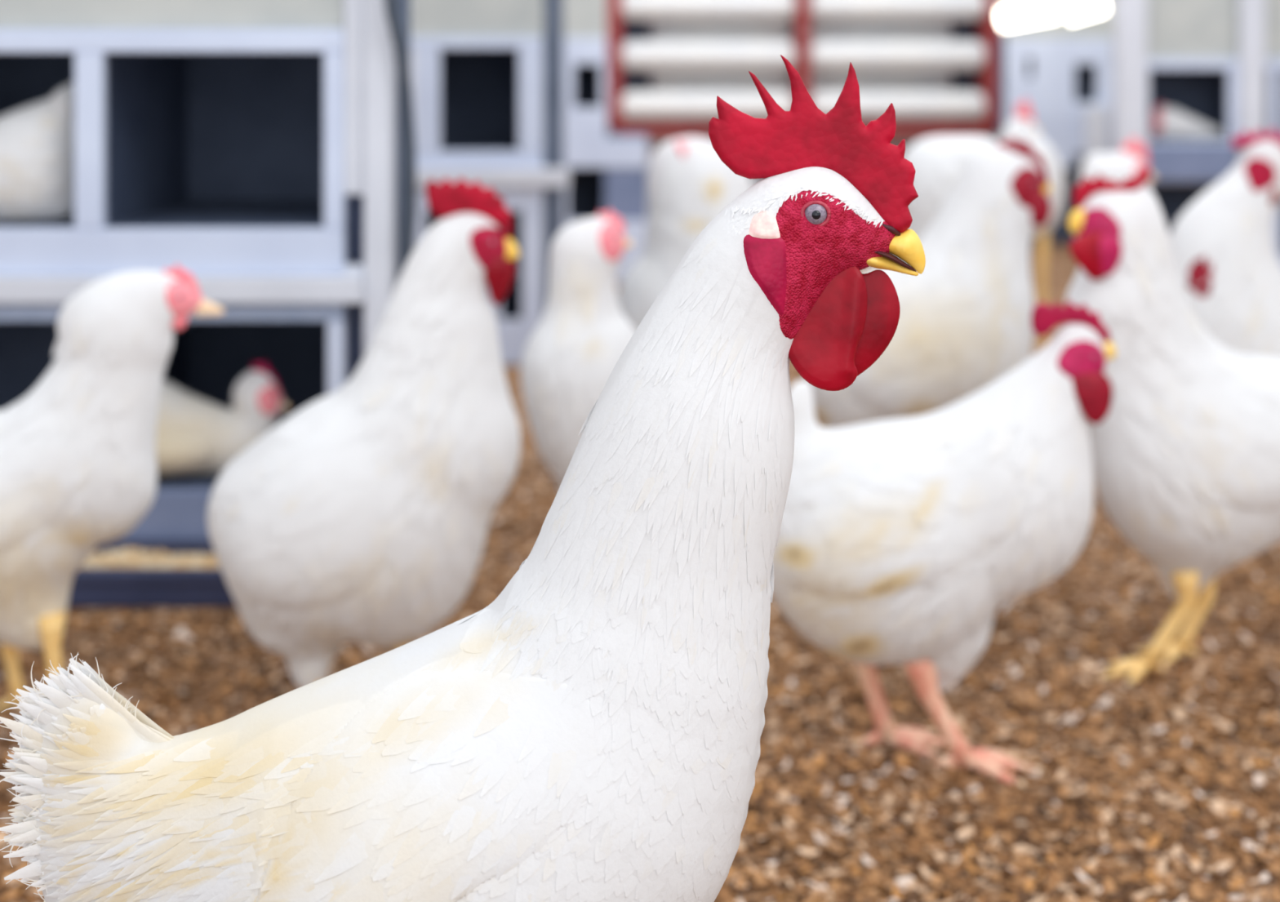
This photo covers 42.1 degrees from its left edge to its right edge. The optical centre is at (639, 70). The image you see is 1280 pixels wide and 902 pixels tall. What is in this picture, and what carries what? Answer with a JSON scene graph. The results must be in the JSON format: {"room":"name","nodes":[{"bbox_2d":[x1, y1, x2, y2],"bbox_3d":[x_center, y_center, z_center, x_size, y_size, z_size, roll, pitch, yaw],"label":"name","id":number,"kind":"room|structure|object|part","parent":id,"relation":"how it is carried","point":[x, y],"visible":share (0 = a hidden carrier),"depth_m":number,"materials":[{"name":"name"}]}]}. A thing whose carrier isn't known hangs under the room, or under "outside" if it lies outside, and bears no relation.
{"room":"farm building","nodes":[
{"label":"farm building","id":0,"kind":"room"},
{"bbox_2d":[0,243,1279,901],"bbox_3d":[0.500,0.670,3.100,9.400,0.060,8.600,0,0,0],"label":"floor","id":1,"kind":"structure","parent":0,"point":[1062,268],"depth_m":1.66,"materials":[{"name":"brown wood"}]},
{"bbox_2d":[67,539,236,607],"bbox_3d":[-0.682,0.615,2.034,0.556,0.051,0.116,0,0,0],"label":"trough","id":2,"kind":"object","parent":1,"relation":"on","point":[117,573],"visible":0.33,"depth_m":1.98,"materials":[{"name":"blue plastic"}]},
{"bbox_2d":[0,0,410,539],"bbox_3d":[-0.678,0.178,2.321,0.761,0.922,0.478,0,0,0],"label":"box","id":3,"kind":"object","parent":1,"relation":"on","point":[255,148],"visible":0.7,"depth_m":2.11,"materials":[{"name":"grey metal"}]},
{"bbox_2d":[0,81,74,222],"bbox_3d":[-0.875,0.096,2.182,0.288,0.206,0.114,0,0,0],"label":"hen","id":4,"kind":"object","parent":3,"relation":"in","point":[37,140],"visible":0.84,"depth_m":2.15,"materials":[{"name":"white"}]},
{"bbox_3d":[-0.716,0.585,2.110,0.684,0.108,0.020,0,0,0],"label":"kick panel","id":5,"kind":"part","parent":3,"relation":"part of","materials":[{"name":"grey metal"}]},
{"bbox_3d":[-0.716,-0.168,2.121,0.684,0.230,0.018,0,0,0],"label":"header panel","id":6,"kind":"part","parent":3,"relation":"part of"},
{"bbox_3d":[-0.716,0.239,2.110,0.684,0.584,0.020,0,0,0],"label":"frame","id":7,"kind":"part","parent":3,"relation":"part of","materials":[{"name":"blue metal"}]},
{"bbox_3d":[-0.703,0.275,2.099,0.711,0.034,0.033,0,0,0],"label":"perch rail","id":8,"kind":"part","parent":3,"relation":"part of","materials":[{"name":"grey metal"}]},
{"bbox_2d":[155,361,289,475],"bbox_3d":[-0.569,0.455,2.175,0.222,0.146,0.123,0,0,0],"label":"hen","id":9,"kind":"object","parent":3,"relation":"in","point":[195,434],"visible":0.74,"depth_m":2.15,"materials":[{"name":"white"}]},
{"bbox_3d":[-0.344,0.178,2.120,0.061,0.922,0.060,0,0,0],"label":"post","id":10,"kind":"part","parent":3,"relation":"part of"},
{"bbox_2d":[384,0,416,273],"bbox_3d":[-0.303,0.175,2.079,0.024,0.907,0.057,0,0,36],"label":"cable","id":11,"kind":"object","parent":3,"relation":"hanging from","point":[391,8],"visible":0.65,"depth_m":2.09,"materials":[{"name":"grey rubber"}]},
{"bbox_2d":[410,0,569,364],"bbox_3d":[-0.325,0.139,3.795,0.346,0.999,0.430,0,0,0],"label":"box","id":12,"kind":"object","parent":1,"relation":"on","point":[489,74],"visible":0.59,"depth_m":3.61,"materials":[{"name":"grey metal"}]},
{"bbox_3d":[-0.354,-0.216,3.621,0.288,0.288,0.018,0,0,0],"label":"header panel","id":13,"kind":"part","parent":12,"relation":"part of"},
{"bbox_3d":[-0.325,0.231,3.590,0.346,0.042,0.020,0,0,0],"label":"perch rail","id":14,"kind":"part","parent":12,"relation":"part of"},
{"bbox_2d":[564,0,647,282],"bbox_3d":[-0.112,0.117,5.155,0.269,1.042,0.310,0,0,0],"label":"box","id":15,"kind":"object","parent":1,"relation":"on","point":[608,171],"visible":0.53,"depth_m":5.01,"materials":[{"name":"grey metal"}]},
{"bbox_3d":[-0.173,-0.250,5.020,0.146,0.308,0.020,0,0,0],"label":"header panel","id":16,"kind":"part","parent":15,"relation":"part of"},
{"bbox_3d":[-0.042,0.372,5.013,0.131,0.160,0.015,0,0,0],"label":"sliding panel","id":17,"kind":"part","parent":15,"relation":"part of","materials":[{"name":"grey metal"}]},
{"bbox_2d":[0,351,1279,901],"bbox_3d":[0.145,0.632,2.604,1.716,0.014,3.158,0,0,22],"label":"wood shavings","id":18,"kind":"object","parent":1,"relation":"on","point":[953,867],"visible":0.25,"depth_m":1.54},
{"bbox_2d":[0,264,224,711],"bbox_3d":[-0.568,0.414,1.609,0.308,0.451,0.168,0,0,-24],"label":"hen","id":19,"kind":"object","parent":18,"relation":"on","point":[78,463],"visible":0.99,"depth_m":1.57,"materials":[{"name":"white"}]},
{"bbox_3d":[-0.601,0.590,1.663,0.064,0.098,0.062,0,0,37],"label":"leg","id":20,"kind":"part","parent":19,"relation":"part of","materials":[{"name":"yellow"}]},
{"bbox_3d":[-0.532,0.578,1.580,0.081,0.123,0.056,0,0,0],"label":"leg","id":21,"kind":"part","parent":19,"relation":"part of","materials":[{"name":"yellow"}]},
{"bbox_2d":[207,177,520,688],"bbox_3d":[-0.272,0.374,1.659,0.306,0.531,0.193,0,0,-33],"label":"chicken","id":22,"kind":"object","parent":18,"relation":"on","point":[363,516],"visible":0.99,"depth_m":1.60,"materials":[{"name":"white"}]},
{"bbox_2d":[0,54,925,901],"bbox_3d":[-0.088,0.316,0.804,0.454,0.648,0.188,0,0,0],"label":"rooster","id":23,"kind":"object","parent":18,"relation":"on","point":[592,731],"visible":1,"depth_m":0.77,"materials":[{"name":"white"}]},
{"bbox_2d":[520,208,635,487],"bbox_3d":[-0.041,0.400,1.931,0.204,0.479,0.125,0,0,-28],"label":"hen","id":24,"kind":"object","parent":18,"relation":"on","point":[583,331],"visible":0.66,"depth_m":1.88,"materials":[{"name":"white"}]},
{"bbox_2d":[772,300,1115,789],"bbox_3d":[0.275,0.428,1.533,0.339,0.424,0.177,0,0,0],"label":"chicken","id":25,"kind":"object","parent":18,"relation":"on","point":[902,541],"visible":0.94,"depth_m":1.49,"materials":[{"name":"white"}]},
{"bbox_3d":[0.244,0.580,1.569,0.105,0.119,0.064,0,0,0],"label":"leg","id":26,"kind":"part","parent":25,"relation":"part of","materials":[{"name":"pink"}]},
{"bbox_3d":[0.298,0.584,1.516,0.123,0.112,0.063,0,0,0],"label":"leg","id":27,"kind":"part","parent":25,"relation":"part of","materials":[{"name":"pink"}]},
{"bbox_2d":[1065,166,1279,685],"bbox_3d":[0.607,0.371,1.792,0.379,0.536,0.169,0,0,-26],"label":"rooster","id":28,"kind":"object","parent":18,"relation":"on","point":[1185,452],"visible":0.94,"depth_m":1.72,"materials":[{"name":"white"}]},
{"bbox_3d":[0.538,0.583,1.752,0.105,0.113,0.050,0,0,0],"label":"leg","id":29,"kind":"part","parent":28,"relation":"part of","materials":[{"name":"yellow"}]},
{"bbox_3d":[0.582,0.590,1.802,0.090,0.098,0.050,0,0,0],"label":"leg","id":30,"kind":"part","parent":28,"relation":"part of","materials":[{"name":"yellow"}]},
{"bbox_2d":[617,136,752,329],"bbox_3d":[0.062,0.368,2.450,0.236,0.541,0.165,0,0,0],"label":"hen","id":31,"kind":"object","parent":1,"relation":"on","point":[688,184],"visible":0.3,"depth_m":2.40,"materials":[{"name":"white"}]},
{"bbox_2d":[809,137,1051,427],"bbox_3d":[0.360,0.363,2.077,0.307,0.552,0.192,0,0,0],"label":"rooster","id":32,"kind":"object","parent":1,"relation":"on","point":[964,324],"visible":0.7,"depth_m":2.02,"materials":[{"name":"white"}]},
{"bbox_2d":[896,135,996,257],"bbox_3d":[0.516,0.373,2.751,0.195,0.531,0.160,0,0,0],"label":"hen","id":33,"kind":"object","parent":1,"relation":"on","point":[939,162],"visible":0.3,"depth_m":2.69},
{"bbox_2d":[998,97,1065,348],"bbox_3d":[0.780,0.347,3.301,0.153,0.583,0.114,0,0,0],"label":"hen","id":34,"kind":"object","parent":1,"relation":"on","point":[1021,127],"visible":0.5,"depth_m":3.28,"materials":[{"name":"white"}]},
{"bbox_3d":[0.808,0.469,3.320,0.074,0.341,0.051,0,0,-37],"label":"leg","id":35,"kind":"part","parent":34,"relation":"part of","materials":[{"name":"yellow"}]},
{"bbox_2d":[997,0,1113,243],"bbox_3d":[1.516,0.100,6.050,0.392,1.076,0.200,0,0,0],"label":"box","id":36,"kind":"object","parent":1,"relation":"on","point":[1064,68],"visible":0.54,"depth_m":6.00,"materials":[{"name":"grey metal"}]},
{"bbox_3d":[1.516,-0.277,6.020,0.392,0.323,0.020,0,0,0],"label":"header panel","id":37,"kind":"part","parent":36,"relation":"part of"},
{"bbox_3d":[1.516,0.261,6.010,0.392,0.753,0.020,0,0,0],"label":"frame","id":38,"kind":"part","parent":36,"relation":"part of","materials":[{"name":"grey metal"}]},
{"bbox_3d":[1.636,0.382,5.973,0.078,0.511,0.045,0,0,0],"label":"post","id":39,"kind":"part","parent":36,"relation":"part of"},
{"bbox_2d":[1078,136,1155,189],"bbox_3d":[0.834,0.377,2.902,0.145,0.524,0.112,0,0,0],"label":"hen","id":40,"kind":"object","parent":1,"relation":"on","point":[1133,156],"visible":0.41,"depth_m":2.88,"materials":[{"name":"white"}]},
{"bbox_2d":[1111,0,1279,262],"bbox_3d":[1.793,0.116,4.920,0.846,1.044,0.300,0,0,0],"label":"box","id":41,"kind":"object","parent":1,"relation":"on","point":[1216,63],"visible":0.44,"depth_m":4.80,"materials":[{"name":"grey metal"}]},
{"bbox_2d":[1149,103,1226,141],"bbox_3d":[1.605,0.153,4.885,0.240,0.110,0.083,0,0,0],"label":"hen","id":42,"kind":"object","parent":41,"relation":"in","point":[1166,123],"visible":0.95,"depth_m":4.86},
{"bbox_3d":[1.588,0.266,4.790,0.258,0.103,0.020,0,0,0],"label":"sill","id":43,"kind":"part","parent":41,"relation":"part of","materials":[{"name":"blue metal"}]},
{"bbox_3d":[1.793,-0.220,4.821,0.846,0.373,0.018,0,0,0],"label":"header panel","id":44,"kind":"part","parent":41,"relation":"part of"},
{"bbox_2d":[1169,127,1279,563],"bbox_3d":[0.816,0.358,2.202,0.268,0.562,0.168,0,0,0],"label":"rooster","id":45,"kind":"object","parent":1,"relation":"on","point":[1228,265],"visible":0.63,"depth_m":2.15,"materials":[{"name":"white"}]},
{"bbox_2d":[410,26,1004,184],"bbox_3d":[0.500,-0.510,7.275,9.400,2.300,0.150,0,0,0],"label":"wall","id":46,"kind":"structure","parent":0,"point":[653,142],"depth_m":7.20,"materials":[{"name":"white"}]},
{"bbox_2d":[606,0,1000,136],"bbox_3d":[0.678,-0.267,7.039,1.637,1.082,0.302,0,0,0],"label":"shutter","id":47,"kind":"object","parent":46,"relation":"attached to","point":[670,61],"visible":0.86,"depth_m":6.90,"materials":[{"name":"white metal"}]},
{"bbox_2d":[997,0,1058,28],"bbox_3d":[1.284,-0.899,5.500,0.198,1.522,0.068,0,0,0],"label":"lamp","id":48,"kind":"object","parent":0,"point":[1011,13],"visible":1,"depth_m":5.47,"materials":[{"name":"white plastic"}]},
{"bbox_2d":[1064,0,1106,22],"bbox_3d":[1.472,-0.910,5.500,0.130,1.500,0.068,0,0,0],"label":"lamp","id":49,"kind":"object","parent":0,"point":[1076,10],"visible":1,"depth_m":5.47,"materials":[{"name":"white plastic"}]}
]}

